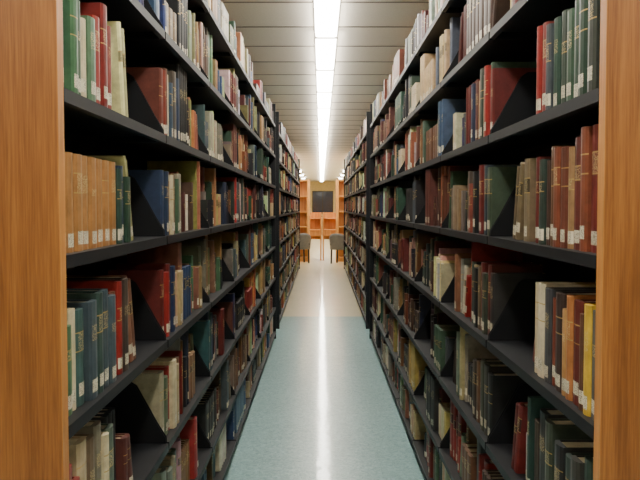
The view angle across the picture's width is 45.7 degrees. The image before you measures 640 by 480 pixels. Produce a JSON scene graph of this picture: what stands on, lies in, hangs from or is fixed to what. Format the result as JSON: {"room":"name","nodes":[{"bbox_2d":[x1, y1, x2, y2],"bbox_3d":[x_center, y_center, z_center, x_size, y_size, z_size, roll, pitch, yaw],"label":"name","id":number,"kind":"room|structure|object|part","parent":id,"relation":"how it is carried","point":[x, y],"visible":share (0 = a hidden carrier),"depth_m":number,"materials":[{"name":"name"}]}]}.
{"room":"library","nodes":[
{"label":"library","id":0,"kind":"room"},
{"bbox_2d":[310,182,335,234],"bbox_3d":[0.047,-1.504,36.019,6.500,2.520,0.100,0,2,0],"label":"wall","id":1,"kind":"structure","parent":0,"point":[314,186],"depth_m":35.93,"materials":[{"name":"paint"}]},
{"bbox_2d":[312,191,332,213],"bbox_3d":[0.127,-1.783,35.991,1.000,1.080,0.050,0,2,0],"label":"window","id":2,"kind":"structure","parent":1,"relation":"in","point":[322,201],"depth_m":36.01,"materials":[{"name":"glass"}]},
{"bbox_2d":[220,0,428,181],"bbox_3d":[0.022,-1.973,16.630,6.500,0.100,38.600,0,2,0],"label":"ceiling","id":3,"kind":"structure","parent":0,"point":[266,60],"depth_m":6.11,"materials":[{"name":"paint"}]},
{"bbox_2d":[223,2,428,172],"bbox_3d":[0.022,-1.921,16.632,6.500,0.003,38.600,0,2,0],"label":"trim","id":4,"kind":"structure","parent":3,"relation":"attached to","point":[223,2],"depth_m":6.88,"materials":[{"name":"paint"}]},
{"bbox_2d":[314,0,340,181],"bbox_3d":[0.057,-1.896,16.723,0.156,0.054,35.380,0,2,0],"label":"fluorescent ceiling light","id":5,"kind":"object","parent":3,"relation":"attached to","point":[326,12],"visible":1,"depth_m":5.92,"materials":[{"name":"white plastic"}]},
{"bbox_2d":[224,235,425,479],"bbox_3d":[0.022,0.644,16.744,6.500,0.100,38.600,0,2,0],"label":"floor","id":6,"kind":"structure","parent":0,"point":[323,406],"depth_m":5.11,"materials":[{"name":"teal plastic"}]},
{"bbox_2d":[0,0,275,479],"bbox_3d":[-0.716,-0.053,4.449,0.543,2.360,6.272,0,2,0],"label":"bookshelf","id":7,"kind":"object","parent":6,"relation":"on","point":[138,137],"visible":1,"depth_m":2.10,"materials":[{"name":"black metal"}]},
{"bbox_3d":[-0.720,0.082,1.331,0.543,2.360,0.030,0,2,0],"label":"panel","id":8,"kind":"part","parent":7,"relation":"part of","materials":[{"name":"brown wood"}]},
{"bbox_3d":[-0.712,-0.179,7.577,0.543,2.340,0.012,0,2,0],"label":"panel","id":9,"kind":"part","parent":7,"relation":"part of","materials":[{"name":"black metal"}]},
{"bbox_2d":[276,112,299,328],"bbox_3d":[-0.706,-0.380,12.201,0.543,2.340,8.034,0,2,0],"label":"bookshelf","id":10,"kind":"object","parent":6,"relation":"on","point":[287,161],"visible":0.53,"depth_m":10.29,"materials":[{"name":"black metal"}]},
{"bbox_3d":[-0.711,-0.206,8.194,0.543,2.340,0.012,0,2,0],"label":"panel","id":11,"kind":"part","parent":10,"relation":"part of","materials":[{"name":"black metal"}]},
{"bbox_3d":[-0.701,-0.554,16.208,0.543,2.340,0.012,0,2,0],"label":"panel","id":12,"kind":"part","parent":10,"relation":"part of","materials":[{"name":"black metal"}]},
{"bbox_2d":[300,180,309,261],"bbox_3d":[-0.711,-0.471,18.458,0.930,1.980,0.320,0,2,0],"label":"wooden bookcase","id":13,"kind":"object","parent":6,"relation":"on","point":[304,184],"visible":0.34,"depth_m":18.57,"materials":[{"name":"brown wood"}]},
{"bbox_2d":[300,233,310,262],"bbox_3d":[-0.469,0.189,17.904,0.540,0.710,0.466,-1,3,-20],"label":"chair","id":14,"kind":"object","parent":6,"relation":"on","point":[305,239],"visible":0.5,"depth_m":17.73,"materials":[{"name":"fabric"}]},
{"bbox_2d":[310,213,321,259],"bbox_3d":[-0.360,-0.098,19.074,0.800,1.180,0.620,0,2,0],"label":"study carrel","id":15,"kind":"object","parent":6,"relation":"on","point":[315,218],"visible":0.39,"depth_m":19.33,"materials":[{"name":"brown wood"}]},
{"bbox_2d":[323,213,335,259],"bbox_3d":[0.465,-0.098,19.073,0.800,1.180,0.620,0,2,0],"label":"study carrel","id":16,"kind":"object","parent":6,"relation":"on","point":[329,219],"visible":0.48,"depth_m":19.33,"materials":[{"name":"brown wood"}]},
{"bbox_2d":[329,233,343,263],"bbox_3d":[0.473,0.195,17.753,0.540,0.710,0.466,1,3,25],"label":"chair","id":17,"kind":"object","parent":6,"relation":"on","point":[336,240],"visible":0.68,"depth_m":17.56,"materials":[{"name":"fabric"}]},
{"bbox_2d":[336,179,343,261],"bbox_3d":[0.854,-0.471,18.456,0.940,1.980,0.320,0,2,0],"label":"wooden bookcase","id":18,"kind":"object","parent":6,"relation":"on","point":[339,183],"visible":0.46,"depth_m":18.56,"materials":[{"name":"brown wood"}]},
{"bbox_2d":[344,112,369,328],"bbox_3d":[0.774,-0.380,12.199,0.543,2.340,8.034,0,2,0],"label":"bookshelf","id":19,"kind":"object","parent":6,"relation":"on","point":[357,162],"visible":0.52,"depth_m":10.35,"materials":[{"name":"black metal"}]},
{"bbox_3d":[0.779,-0.554,16.206,0.543,2.340,0.012,0,2,0],"label":"panel","id":20,"kind":"part","parent":19,"relation":"part of","materials":[{"name":"black metal"}]},
{"bbox_3d":[0.769,-0.205,8.191,0.543,2.340,0.012,0,2,0],"label":"panel","id":21,"kind":"part","parent":19,"relation":"part of","materials":[{"name":"black metal"}]},
{"bbox_2d":[369,0,639,479],"bbox_3d":[0.764,-0.053,4.447,0.543,2.360,6.272,0,2,0],"label":"bookshelf","id":22,"kind":"object","parent":6,"relation":"on","point":[504,320],"visible":1,"depth_m":2.23,"materials":[{"name":"black metal"}]},
{"bbox_3d":[0.768,-0.179,7.575,0.543,2.340,0.012,0,2,0],"label":"panel","id":23,"kind":"part","parent":22,"relation":"part of","materials":[{"name":"black metal"}]},
{"bbox_3d":[0.760,0.082,1.329,0.543,2.360,0.030,0,2,0],"label":"panel","id":24,"kind":"part","parent":22,"relation":"part of","materials":[{"name":"brown wood"}]}
]}

